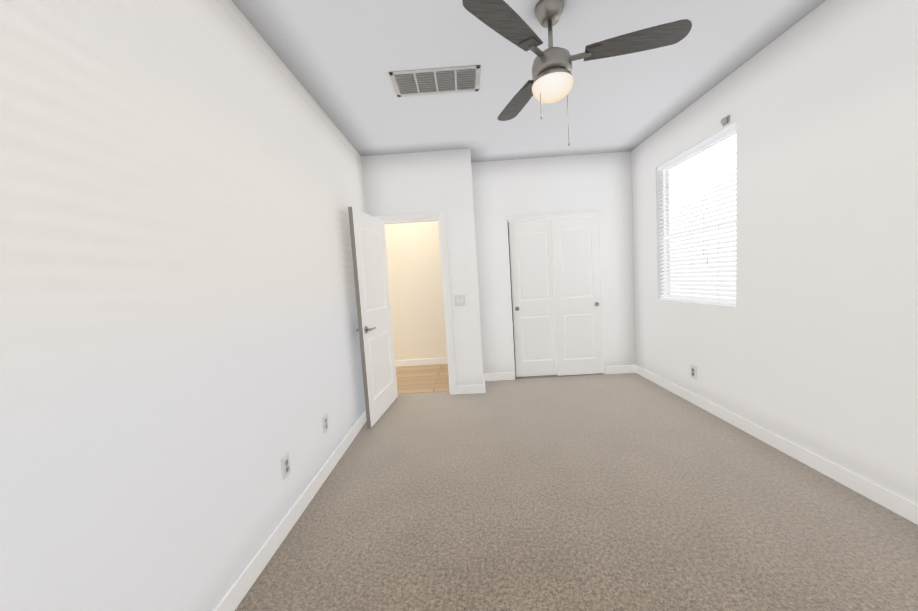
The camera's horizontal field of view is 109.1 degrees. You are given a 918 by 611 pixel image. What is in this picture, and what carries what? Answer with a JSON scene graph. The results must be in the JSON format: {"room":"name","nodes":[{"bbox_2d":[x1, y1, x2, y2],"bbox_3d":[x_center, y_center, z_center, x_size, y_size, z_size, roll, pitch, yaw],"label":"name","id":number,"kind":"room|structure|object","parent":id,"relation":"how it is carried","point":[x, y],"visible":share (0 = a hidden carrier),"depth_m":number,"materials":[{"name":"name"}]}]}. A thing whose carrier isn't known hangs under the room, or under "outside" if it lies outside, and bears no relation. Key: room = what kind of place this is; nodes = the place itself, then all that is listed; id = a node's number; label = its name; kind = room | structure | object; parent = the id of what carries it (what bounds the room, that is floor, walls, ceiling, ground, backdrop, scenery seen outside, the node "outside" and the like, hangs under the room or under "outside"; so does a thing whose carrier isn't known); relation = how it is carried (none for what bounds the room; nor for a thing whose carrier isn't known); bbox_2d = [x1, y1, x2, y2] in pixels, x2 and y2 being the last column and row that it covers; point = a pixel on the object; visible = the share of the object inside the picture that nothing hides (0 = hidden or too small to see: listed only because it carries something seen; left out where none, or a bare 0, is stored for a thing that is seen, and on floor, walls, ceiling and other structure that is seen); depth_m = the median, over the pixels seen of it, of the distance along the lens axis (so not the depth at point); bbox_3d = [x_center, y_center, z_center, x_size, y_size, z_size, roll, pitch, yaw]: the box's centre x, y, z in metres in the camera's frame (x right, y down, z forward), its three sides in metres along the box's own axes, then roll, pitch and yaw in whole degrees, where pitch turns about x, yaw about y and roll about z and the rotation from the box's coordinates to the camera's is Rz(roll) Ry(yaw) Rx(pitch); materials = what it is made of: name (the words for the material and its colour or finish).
{"room":"empty bedroom","nodes":[
{"label":"empty bedroom","id":0,"kind":"room"},
{"bbox_2d":[0,0,365,610],"bbox_3d":[-1.088,-0.123,1.717,0.120,2.749,4.256,-4,4,1],"label":"wall","id":1,"kind":"structure","parent":0,"point":[181,192],"depth_m":1.13,"materials":[{"name":"paint"}]},
{"bbox_2d":[281,453,290,479],"bbox_3d":[-0.958,0.890,1.815,0.009,0.118,0.072,-4,4,1],"label":"electrical outlet","id":2,"kind":"object","parent":1,"relation":"attached to","point":[286,467],"visible":1,"depth_m":1.81,"materials":[{"name":"white plastic"}]},
{"bbox_2d":[213,410,366,610],"bbox_3d":[-0.929,1.190,1.816,0.030,0.100,4.016,-4,4,1],"label":"baseboard","id":3,"kind":"structure","parent":1,"relation":"attached to","point":[241,586],"depth_m":1.71,"materials":[{"name":"white wood"}]},
{"bbox_2d":[322,414,328,433],"bbox_3d":[-0.950,0.841,2.333,0.009,0.118,0.072,-4,4,1],"label":"electrical outlet","id":4,"kind":"object","parent":1,"relation":"attached to","point":[325,423],"visible":1,"depth_m":2.32,"materials":[{"name":"white plastic"}]},
{"bbox_2d":[384,221,446,359],"bbox_3d":[-0.608,-0.418,5.200,1.447,2.749,0.120,-4,4,1],"label":"wall","id":5,"kind":"structure","parent":0,"point":[415,284],"depth_m":5.13,"materials":[{"name":"white paint"}]},
{"bbox_2d":[395,357,447,366],"bbox_3d":[-0.533,0.901,5.233,1.461,0.100,0.014,-4,4,1],"label":"baseboard","id":6,"kind":"structure","parent":5,"relation":"attached to","point":[416,362],"depth_m":5.23,"materials":[{"name":"white wood"}]},
{"bbox_2d":[396,364,448,393],"bbox_3d":[-1.942,1.118,4.906,4.287,0.104,1.884,-4,4,1],"label":"floor","id":7,"kind":"structure","parent":0,"point":[423,378],"depth_m":4.48,"materials":[{"name":"brown wood"}]},
{"bbox_2d":[361,148,483,386],"bbox_3d":[-0.392,-0.323,3.765,1.207,2.749,0.120,-4,4,1],"label":"wall","id":8,"kind":"structure","parent":0,"point":[418,182],"depth_m":3.64,"materials":[{"name":"white paint"}]},
{"bbox_2d":[348,207,397,427],"bbox_3d":[-0.865,0.102,3.338,0.165,2.003,0.813,-4,4,1],"label":"entry door","id":9,"kind":"structure","parent":8,"relation":"in","point":[368,244],"depth_m":3.21,"materials":[{"name":"painted wood"},{"name":"brushed nickel"}]},
{"bbox_2d":[374,212,456,395],"bbox_3d":[-0.484,0.014,3.784,0.794,2.087,0.136,-4,4,1],"label":"door frame","id":10,"kind":"structure","parent":8,"relation":"attached to","point":[416,218],"depth_m":3.70,"materials":[{"name":"white wood"}]},
{"bbox_2d":[455,295,464,305],"bbox_3d":[0.011,-0.058,3.711,0.118,0.118,0.016,-4,4,1],"label":"light switch","id":11,"kind":"object","parent":8,"relation":"attached to","point":[459,300],"visible":1,"depth_m":3.71,"materials":[{"name":"white plastic"}]},
{"bbox_2d":[457,385,480,393],"bbox_3d":[0.131,0.973,3.791,0.310,0.100,0.018,-4,4,1],"label":"baseboard","id":12,"kind":"structure","parent":8,"relation":"attached to","point":[467,389],"depth_m":3.78,"materials":[{"name":"white wood"}]},
{"bbox_2d":[232,0,825,161],"bbox_3d":[-1.058,-1.603,2.322,6.495,0.100,5.690,-4,4,1],"label":"ceiling","id":13,"kind":"structure","parent":0,"point":[341,59],"depth_m":2.23,"materials":[{"name":"grey paint"}]},
{"bbox_2d":[389,65,479,96],"bbox_3d":[-0.163,-1.607,2.355,0.620,0.012,0.295,-4,4,1],"label":"ceiling vent","id":14,"kind":"object","parent":13,"relation":"in","point":[436,81],"visible":1,"depth_m":2.34,"materials":[{"name":"white metal"}]},
{"bbox_2d":[462,0,691,145],"bbox_3d":[0.589,-1.259,1.855,1.126,0.721,1.135,-4,4,1],"label":"ceiling fan","id":15,"kind":"object","parent":13,"relation":"hanging from","point":[552,80],"visible":1,"depth_m":1.69,"materials":[{"name":"silver metal"}]},
{"bbox_2d":[471,151,635,373],"bbox_3d":[1.200,-0.454,4.164,1.968,2.749,0.120,-4,4,1],"label":"wall","id":16,"kind":"structure","parent":0,"point":[504,189],"depth_m":4.06,"materials":[{"name":"white paint"}]},
{"bbox_2d":[481,374,485,392],"bbox_3d":[0.304,0.946,4.002,0.014,0.100,0.448,-4,4,1],"label":"baseboard","id":17,"kind":"structure","parent":16,"relation":"attached to","point":[483,390],"depth_m":3.78,"materials":[{"name":"white wood"}]},
{"bbox_2d":[485,372,514,380],"bbox_3d":[0.520,0.916,4.213,0.394,0.100,0.014,-4,4,1],"label":"baseboard","id":18,"kind":"structure","parent":16,"relation":"attached to","point":[506,375],"depth_m":4.21,"materials":[{"name":"white wood"}]},
{"bbox_2d":[508,220,556,376],"bbox_3d":[0.978,-0.071,4.203,0.583,1.985,0.037,-4,4,1],"label":"closet door","id":19,"kind":"structure","parent":16,"relation":"in","point":[531,263],"depth_m":4.19,"materials":[{"name":"white wood"}]},
{"bbox_2d":[506,210,603,378],"bbox_3d":[1.235,-0.114,4.179,1.166,2.065,0.142,-4,4,1],"label":"trim","id":20,"kind":"structure","parent":16,"relation":"attached to","point":[530,218],"depth_m":4.06,"materials":[{"name":"white painted wood"}]},
{"bbox_2d":[551,217,602,375],"bbox_3d":[1.503,-0.100,4.152,0.583,1.985,0.037,-4,4,1],"label":"closet door","id":21,"kind":"structure","parent":16,"relation":"in","point":[577,285],"depth_m":4.14,"materials":[{"name":"white wood"}]},
{"bbox_2d":[605,365,632,373],"bbox_3d":[2.055,0.822,4.181,0.370,0.100,0.014,-4,4,1],"label":"baseboard","id":22,"kind":"structure","parent":16,"relation":"attached to","point":[628,368],"depth_m":4.17,"materials":[{"name":"white wood"}]},
{"bbox_2d":[235,373,917,610],"bbox_3d":[0.650,1.176,2.006,3.415,0.100,4.690,-4,4,1],"label":"floor carpet","id":23,"kind":"object","parent":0,"point":[620,492],"visible":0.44,"depth_m":1.74,"materials":[{"name":"beige carpet"}]},
{"bbox_2d":[631,0,917,503],"bbox_3d":[2.204,-0.343,1.864,0.120,2.749,4.690,-4,4,1],"label":"wall","id":24,"kind":"structure","parent":0,"point":[809,342],"depth_m":1.96,"materials":[{"name":"white paint"}]},
{"bbox_2d":[690,365,695,378],"bbox_3d":[2.225,0.631,3.107,0.009,0.118,0.072,-4,4,1],"label":"electrical outlet","id":25,"kind":"object","parent":24,"relation":"attached to","point":[693,371],"visible":1,"depth_m":3.10,"materials":[{"name":"white plastic"}]},
{"bbox_2d":[658,131,735,307],"bbox_3d":[2.202,-0.734,3.040,0.115,1.420,1.045,-4,4,1],"label":"window","id":26,"kind":"structure","parent":24,"relation":"in","point":[732,136],"depth_m":2.99,"materials":[{"name":"white plastic"}]},
{"bbox_2d":[658,122,735,305],"bbox_3d":[2.179,-0.735,3.040,0.068,1.410,1.021,-4,4,1],"label":"window blinds","id":27,"kind":"object","parent":26,"relation":"attached to","point":[719,135],"visible":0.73,"depth_m":2.95,"materials":[{"name":"white plastic"}]},
{"bbox_2d":[721,115,729,125],"bbox_3d":[2.076,-1.446,2.559,0.030,0.055,0.070,-4,4,1],"label":"curtain bracket","id":28,"kind":"object","parent":24,"relation":"attached to","point":[725,120],"visible":1,"depth_m":2.54,"materials":[{"name":"beige"}]},
{"bbox_2d":[633,365,917,524],"bbox_3d":[2.220,0.980,1.966,0.014,0.100,4.450,-4,4,1],"label":"baseboard","id":29,"kind":"structure","parent":24,"relation":"attached to","point":[886,498],"depth_m":2.09,"materials":[{"name":"white wood"}]}
]}

